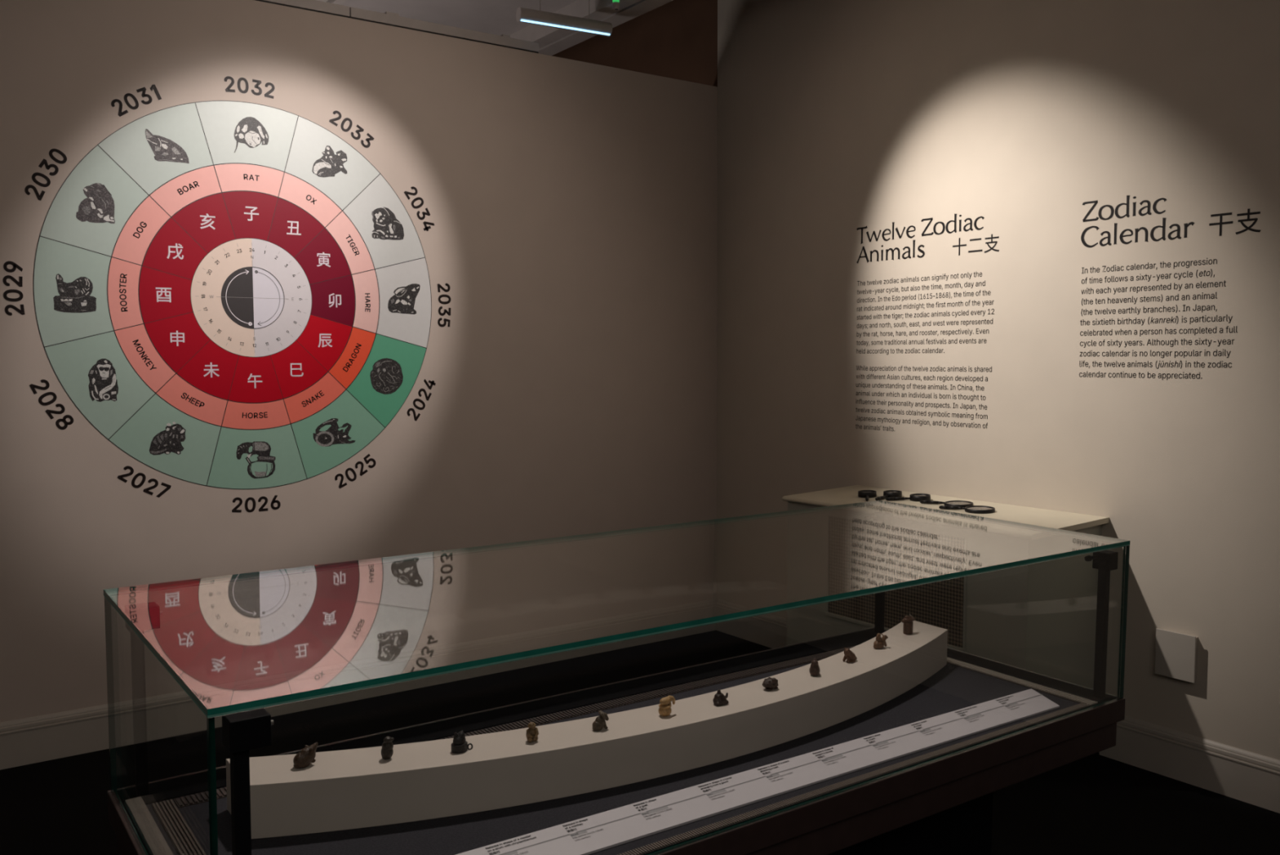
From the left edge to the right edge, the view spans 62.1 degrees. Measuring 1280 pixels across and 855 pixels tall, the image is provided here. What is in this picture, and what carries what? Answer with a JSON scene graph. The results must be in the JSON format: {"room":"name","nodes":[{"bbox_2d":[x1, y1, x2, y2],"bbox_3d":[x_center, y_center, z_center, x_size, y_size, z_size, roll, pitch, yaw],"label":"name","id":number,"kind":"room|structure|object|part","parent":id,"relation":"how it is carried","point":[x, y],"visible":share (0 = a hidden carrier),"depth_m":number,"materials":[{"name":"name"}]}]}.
{"room":"museum gallery","nodes":[
{"label":"museum gallery","id":0,"kind":"room"},
{"bbox_2d":[0,0,717,722],"bbox_3d":[-2.446,-0.225,3.982,7.000,3.037,0.090,-3,5,-35],"label":"wall","id":1,"kind":"structure","parent":0,"point":[571,205],"depth_m":4.94,"materials":[{"name":"paint"}]},
{"bbox_2d":[2,75,450,512],"bbox_3d":[-1.632,-0.547,4.485,1.818,1.818,0.002,-3,5,-35],"label":"wheel","id":2,"kind":"object","parent":1,"relation":"attached to","point":[231,294],"visible":1,"depth_m":4.43,"materials":[{"name":"multicoloured plastic"}]},
{"bbox_2d":[53,273,96,312],"bbox_3d":[-2.178,-0.516,4.097,0.148,0.148,0.001,-3,5,-35],"label":"picture","id":3,"kind":"object","parent":2,"relation":"attached to","point":[72,292],"depth_m":4.10},
{"bbox_2d":[75,182,115,223],"bbox_3d":[-2.113,-0.871,4.121,0.136,0.153,0.001,-3,5,-35],"label":"picture","id":4,"kind":"object","parent":2,"relation":"attached to","point":[95,202],"depth_m":4.12},
{"bbox_2d":[88,358,118,401],"bbox_3d":[-2.106,-0.185,4.170,0.107,0.169,0.001,-3,5,-35],"label":"picture","id":5,"kind":"object","parent":2,"relation":"attached to","point":[103,373],"depth_m":4.17},
{"bbox_2d":[145,128,189,163],"bbox_3d":[-1.895,-1.125,4.260,0.162,0.123,0.001,-3,5,-35],"label":"picture","id":6,"kind":"object","parent":2,"relation":"attached to","point":[162,145],"depth_m":4.26},
{"bbox_2d":[149,421,186,454],"bbox_3d":[-1.919,0.045,4.318,0.141,0.136,0.001,-3,5,-35],"label":"picture","id":7,"kind":"object","parent":2,"relation":"attached to","point":[166,437],"depth_m":4.32},
{"bbox_2d":[234,116,268,152],"bbox_3d":[-1.626,-1.220,4.446,0.144,0.157,0.001,-3,5,-35],"label":"picture","id":8,"kind":"object","parent":2,"relation":"attached to","point":[251,133],"depth_m":4.45},
{"bbox_2d":[235,441,275,478],"bbox_3d":[-1.634,0.138,4.527,0.163,0.159,0.001,-3,5,-35],"label":"picture","id":9,"kind":"object","parent":2,"relation":"attached to","point":[254,460],"depth_m":4.53},
{"bbox_2d":[311,145,346,177],"bbox_3d":[-1.355,-1.160,4.642,0.158,0.139,0.001,-3,5,-35],"label":"picture","id":10,"kind":"object","parent":2,"relation":"attached to","point":[327,161],"depth_m":4.64},
{"bbox_2d":[312,417,355,446],"bbox_3d":[-1.356,0.021,4.717,0.192,0.125,0.001,-3,5,-35],"label":"picture","id":11,"kind":"object","parent":2,"relation":"attached to","point":[326,432],"depth_m":4.72},
{"bbox_2d":[369,357,403,394],"bbox_3d":[-1.154,-0.234,4.845,0.158,0.166,0.001,-3,5,-35],"label":"picture","id":12,"kind":"object","parent":2,"relation":"attached to","point":[386,374],"depth_m":4.84},
{"bbox_2d":[371,207,404,239],"bbox_3d":[-1.141,-0.922,4.810,0.154,0.146,0.001,-3,5,-35],"label":"picture","id":13,"kind":"object","parent":2,"relation":"attached to","point":[387,223],"depth_m":4.81},
{"bbox_2d":[387,283,420,314],"bbox_3d":[-1.081,-0.591,4.874,0.159,0.142,0.001,-3,5,-35],"label":"picture","id":14,"kind":"object","parent":2,"relation":"attached to","point":[402,298],"depth_m":4.87},
{"bbox_2d":[0,599,715,769],"bbox_3d":[-2.417,1.206,4.025,6.980,0.176,0.024,-3,5,-35],"label":"baseboard","id":15,"kind":"structure","parent":1,"relation":"attached to","point":[45,737],"depth_m":4.71,"materials":[{"name":"paint"}]},
{"bbox_2d":[255,0,538,53],"bbox_3d":[-1.769,-1.811,4.373,3.085,0.073,0.045,-3,5,-35],"label":"trim","id":16,"kind":"structure","parent":1,"relation":"on","point":[392,19],"depth_m":4.84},
{"bbox_2d":[341,0,577,35],"bbox_3d":[-1.647,-2.014,2.107,6.280,0.050,10.300,-3,5,-35],"label":"ceiling","id":17,"kind":"structure","parent":0,"point":[496,17],"depth_m":5.67,"materials":[{"name":"grey paint"}]},
{"bbox_2d":[317,0,346,4],"bbox_3d":[-1.187,-2.112,4.703,0.180,0.100,6.000,-3,5,-35],"label":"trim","id":18,"kind":"structure","parent":17,"relation":"attached to","point":[335,2],"depth_m":5.24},
{"bbox_2d":[515,0,612,36],"bbox_3d":[-0.375,-2.097,5.303,0.500,0.215,0.068,-2,4,-29],"label":"pendant lamp","id":19,"kind":"object","parent":17,"relation":"hanging from","point":[526,15],"visible":1,"depth_m":5.28,"materials":[{"name":"grey metal"}]},
{"bbox_2d":[510,0,673,55],"bbox_3d":[-0.134,-2.165,5.450,0.225,0.100,6.000,-3,5,-35],"label":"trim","id":20,"kind":"structure","parent":17,"relation":"attached to","point":[551,41],"depth_m":5.56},
{"bbox_2d":[612,0,619,10],"bbox_3d":[-0.117,-2.113,5.158,0.036,0.167,0.036,-3,5,-35],"label":"exit sign","id":21,"kind":"object","parent":17,"relation":"attached to","point":[615,3],"visible":1,"depth_m":5.15,"materials":[{"name":"green plastic"}]},
{"bbox_2d":[0,630,1279,854],"bbox_3d":[-1.397,1.418,2.567,7.340,0.060,10.800,-3,5,-35],"label":"floor","id":22,"kind":"structure","parent":0,"point":[1095,803],"depth_m":3.84,"materials":[{"name":"black carpet"}]},
{"bbox_2d":[103,500,1130,854],"bbox_3d":[0.079,0.838,2.176,1.989,1.139,0.752,-3,5,-35],"label":"display case","id":23,"kind":"object","parent":22,"relation":"on","point":[938,799],"visible":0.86,"depth_m":2.02,"materials":[{"name":"clear glass"}]},
{"bbox_3d":[-0.879,0.498,1.867,0.019,0.304,0.019,-3,5,-35],"label":"post","id":24,"kind":"part","parent":23,"relation":"part of","materials":[{"name":"black metal"}]},
{"bbox_3d":[-0.694,0.670,1.585,0.025,0.007,0.655,-3,5,-35],"label":"sill","id":25,"kind":"part","parent":23,"relation":"part of","materials":[{"name":"grey wood"}]},
{"bbox_3d":[-0.723,0.496,1.579,0.009,0.353,0.724,-3,5,-35],"label":"glass pane","id":26,"kind":"part","parent":23,"relation":"part of","materials":[{"name":"clear glass"}]},
{"bbox_3d":[-0.497,0.542,1.328,0.019,0.304,0.019,-3,5,-35],"label":"post","id":27,"kind":"part","parent":23,"relation":"part of","materials":[{"name":"black metal"}]},
{"bbox_3d":[-0.130,0.432,2.446,1.981,0.353,0.009,-3,5,-35],"label":"glass pane","id":28,"kind":"part","parent":23,"relation":"part of","materials":[{"name":"clear glass"}]},
{"bbox_2d":[226,620,947,839],"bbox_3d":[0.081,0.587,2.180,1.706,0.090,0.316,-3,5,-35],"label":"curved riser","id":29,"kind":"object","parent":23,"relation":"on","point":[342,789],"visible":0.94,"depth_m":1.90,"materials":[{"name":"white paint"}]},
{"bbox_2d":[293,742,318,768],"bbox_3d":[-0.561,0.550,1.784,0.043,0.036,0.024,-3,6,-41],"label":"netsuke","id":30,"kind":"object","parent":29,"relation":"on","point":[306,756],"visible":1,"depth_m":1.78,"materials":[{"name":"brown wood"}]},
{"bbox_2d":[381,736,394,759],"bbox_3d":[-0.432,0.547,1.816,0.021,0.039,0.020,-3,5,-35],"label":"netsuke","id":31,"kind":"object","parent":29,"relation":"on","point":[387,750],"visible":1,"depth_m":1.81,"materials":[{"name":"brown wood"}]},
{"bbox_2d":[451,729,472,753],"bbox_3d":[-0.311,0.547,1.856,0.039,0.037,0.023,-3,5,-35],"label":"netsuke","id":32,"kind":"object","parent":29,"relation":"on","point":[459,744],"visible":1,"depth_m":1.85,"materials":[{"name":"black wood"}]},
{"bbox_2d":[525,721,538,742],"bbox_3d":[-0.193,0.544,1.901,0.022,0.035,0.022,-3,5,-35],"label":"netsuke","id":33,"kind":"object","parent":29,"relation":"on","point":[532,732],"visible":1,"depth_m":1.90,"materials":[{"name":"brown wood"}]},
{"bbox_3d":[-0.194,0.546,1.894,0.018,0.016,0.009,0,4,8],"label":"arm","id":34,"kind":"part","parent":33,"relation":"part of"},
{"bbox_3d":[-0.186,0.547,1.900,0.009,0.019,0.017,0,4,8],"label":"arm","id":35,"kind":"part","parent":33,"relation":"part of"},
{"bbox_2d":[591,710,608,730],"bbox_3d":[-0.073,0.540,1.963,0.032,0.034,0.018,-3,6,-35],"label":"netsuke","id":36,"kind":"object","parent":29,"relation":"on","point":[599,722],"visible":1,"depth_m":1.96,"materials":[{"name":"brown wood"}]},
{"bbox_2d":[658,695,675,715],"bbox_3d":[0.052,0.534,2.040,0.037,0.037,0.025,-3,5,-35],"label":"netsuke","id":37,"kind":"object","parent":29,"relation":"on","point":[664,709],"visible":1,"depth_m":2.03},
{"bbox_2d":[712,688,728,705],"bbox_3d":[0.161,0.533,2.107,0.036,0.030,0.025,-3,6,-35],"label":"netsuke","id":38,"kind":"object","parent":29,"relation":"on","point":[719,699],"visible":1,"depth_m":2.10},
{"bbox_2d":[762,676,777,690],"bbox_3d":[0.270,0.529,2.200,0.036,0.023,0.030,-3,5,-35],"label":"netsuke","id":39,"kind":"object","parent":29,"relation":"on","point":[770,683],"visible":1,"depth_m":2.19,"materials":[{"name":"brown wood"}]},
{"bbox_2d":[808,657,820,675],"bbox_3d":[0.379,0.516,2.293,0.028,0.038,0.022,-3,5,-35],"label":"netsuke","id":40,"kind":"object","parent":29,"relation":"on","point":[814,669],"visible":1,"depth_m":2.28,"materials":[{"name":"brown wood"}]},
{"bbox_2d":[842,647,857,662],"bbox_3d":[0.474,0.511,2.397,0.037,0.032,0.023,-3,6,-35],"label":"netsuke","id":41,"kind":"object","parent":29,"relation":"on","point":[849,655],"visible":1,"depth_m":2.39,"materials":[{"name":"brown wood"}]},
{"bbox_2d":[873,632,888,648],"bbox_3d":[0.567,0.501,2.506,0.040,0.036,0.022,-3,5,-35],"label":"netsuke","id":42,"kind":"object","parent":29,"relation":"on","point":[879,642],"visible":1,"depth_m":2.50,"materials":[{"name":"brown wood"}]},
{"bbox_2d":[901,613,915,634],"bbox_3d":[0.664,0.485,2.632,0.044,0.049,0.022,-3,6,-35],"label":"netsuke","id":43,"kind":"object","parent":29,"relation":"on","point":[908,622],"visible":1,"depth_m":2.62,"materials":[{"name":"brown wood"}]},
{"bbox_3d":[0.664,0.495,2.633,0.025,0.030,0.022,-3,5,-35],"label":"post","id":44,"kind":"part","parent":43,"relation":"part of","materials":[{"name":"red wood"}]},
{"bbox_3d":[0.080,0.657,2.162,1.989,0.050,0.751,-3,5,-35],"label":"rail","id":45,"kind":"part","parent":23,"relation":"part of","materials":[{"name":"brown metal"}]},
{"bbox_3d":[0.079,0.716,2.166,1.966,0.057,0.729,-3,5,-35],"label":"rail","id":46,"kind":"part","parent":23,"relation":"part of","materials":[{"name":"brown metal"}]},
{"bbox_3d":[0.083,0.275,2.132,1.983,0.010,0.743,-3,5,-35],"label":"glass lid","id":47,"kind":"part","parent":23,"relation":"part of","materials":[{"name":"clear glass"}]},
{"bbox_2d":[455,688,1059,854],"bbox_3d":[0.224,0.641,1.921,1.680,0.029,0.074,-3,5,-34],"label":"label strip","id":48,"kind":"object","parent":23,"relation":"on","point":[595,833],"visible":1,"depth_m":1.91,"materials":[{"name":"grey paper"}]},
{"bbox_3d":[0.670,0.423,2.958,0.019,0.304,0.019,-3,5,-35],"label":"post","id":49,"kind":"part","parent":23,"relation":"part of","materials":[{"name":"black metal"}]},
{"bbox_3d":[0.887,0.418,2.714,0.009,0.353,0.724,-3,5,-35],"label":"glass pane","id":50,"kind":"part","parent":23,"relation":"part of","materials":[{"name":"clear glass"}]},
{"bbox_3d":[1.051,0.467,2.420,0.019,0.304,0.019,-3,5,-35],"label":"post","id":51,"kind":"part","parent":23,"relation":"part of","materials":[{"name":"black metal"}]},
{"bbox_2d":[782,484,1109,688],"bbox_3d":[1.228,0.785,4.500,0.496,0.930,1.297,-3,5,-35],"label":"display table","id":52,"kind":"object","parent":22,"relation":"on","point":[1038,617],"visible":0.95,"depth_m":4.13,"materials":[{"name":"paint"}]},
{"bbox_2d":[857,489,876,501],"bbox_3d":[1.022,0.301,4.721,0.082,0.028,0.182,0,4,-2],"label":"magnifying glass","id":53,"kind":"object","parent":52,"relation":"on","point":[866,494],"visible":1,"depth_m":4.74,"materials":[{"name":"black plastic"}]},
{"bbox_2d":[875,489,902,500],"bbox_3d":[1.086,0.300,4.716,0.182,0.029,0.082,-3,5,-33],"label":"magnifying glass","id":54,"kind":"object","parent":52,"relation":"on","point":[888,493],"visible":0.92,"depth_m":4.71,"materials":[{"name":"black plastic"}]},
{"bbox_3d":[1.066,0.309,4.677,0.015,0.016,0.106,3,5,43],"label":"handle","id":55,"kind":"part","parent":54,"relation":"part of","materials":[{"name":"black plastic"}]},
{"bbox_3d":[1.033,0.625,4.373,0.014,0.442,0.749,-3,5,-35],"label":"panel frame","id":56,"kind":"part","parent":52,"relation":"part of","materials":[{"name":"paint"}]},
{"bbox_3d":[1.045,0.618,4.381,0.007,0.440,0.735,-3,5,-35],"label":"perforated panel","id":57,"kind":"part","parent":52,"relation":"part of","materials":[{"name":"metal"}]},
{"bbox_2d":[885,493,930,501],"bbox_3d":[1.171,0.306,4.618,0.189,0.028,0.089,-1,4,-12],"label":"magnifying glass","id":58,"kind":"object","parent":52,"relation":"on","point":[915,496],"visible":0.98,"depth_m":4.63,"materials":[{"name":"black plastic"}]},
{"bbox_3d":[1.125,0.311,4.633,0.106,0.015,0.015,0,4,3],"label":"handle","id":59,"kind":"part","parent":58,"relation":"part of","materials":[{"name":"black plastic"}]},
{"bbox_2d":[920,499,973,506],"bbox_3d":[1.305,0.319,4.490,0.118,0.018,0.214,-3,5,-39],"label":"magnifying glass","id":60,"kind":"object","parent":52,"relation":"on","point":[950,503],"visible":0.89,"depth_m":4.49,"materials":[{"name":"black plastic"}]},
{"bbox_3d":[1.241,0.318,4.510,0.106,0.015,0.015,2,4,31],"label":"handle","id":61,"kind":"part","parent":60,"relation":"part of","materials":[{"name":"black plastic"}]},
{"bbox_2d":[938,505,995,513],"bbox_3d":[1.345,0.330,4.340,0.118,0.019,0.214,-3,5,-41],"label":"magnifying glass","id":62,"kind":"object","parent":52,"relation":"on","point":[973,508],"visible":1,"depth_m":4.33,"materials":[{"name":"black plastic"}]},
{"bbox_3d":[1.280,0.330,4.358,0.106,0.015,0.015,2,4,30],"label":"handle","id":63,"kind":"part","parent":62,"relation":"part of","materials":[{"name":"black plastic"}]},
{"bbox_2d":[552,0,1279,759],"bbox_3d":[1.493,-0.857,4.542,0.120,4.200,10.500,-3,5,-35],"label":"wall","id":64,"kind":"structure","parent":0,"point":[836,118],"depth_m":4.35,"materials":[{"name":"beige paint"}]},
{"bbox_2d":[715,599,786,648],"bbox_3d":[0.743,1.091,5.613,0.024,0.176,1.050,-3,5,-35],"label":"baseboard","id":65,"kind":"structure","parent":64,"relation":"attached to","point":[770,630],"depth_m":5.77,"materials":[{"name":"paint"}]},
{"bbox_2d":[855,213,999,431],"bbox_3d":[1.268,-0.455,4.782,0.001,0.965,0.803,-3,5,-35],"label":"text","id":66,"kind":"object","parent":64,"relation":"attached to","point":[955,215],"depth_m":4.78,"materials":[{"name":"black paint"}]},
{"bbox_2d":[1079,195,1260,379],"bbox_3d":[1.908,-0.517,3.876,0.001,0.687,0.666,-3,5,-35],"label":"text","id":67,"kind":"object","parent":64,"relation":"attached to","point":[1220,223],"depth_m":3.91,"materials":[{"name":"black paint"}]},
{"bbox_2d":[1155,628,1198,683],"bbox_3d":[1.958,0.829,3.875,0.031,0.170,0.146,-3,5,-35],"label":"wall box","id":68,"kind":"object","parent":64,"relation":"attached to","point":[1175,653],"visible":1,"depth_m":3.86,"materials":[{"name":"paint"}]},
{"bbox_2d":[1099,715,1279,813],"bbox_3d":[3.133,1.306,2.258,0.024,0.176,4.620,-3,5,-35],"label":"baseboard","id":69,"kind":"structure","parent":64,"relation":"attached to","point":[1253,778],"depth_m":3.82,"materials":[{"name":"paint"}]}
]}

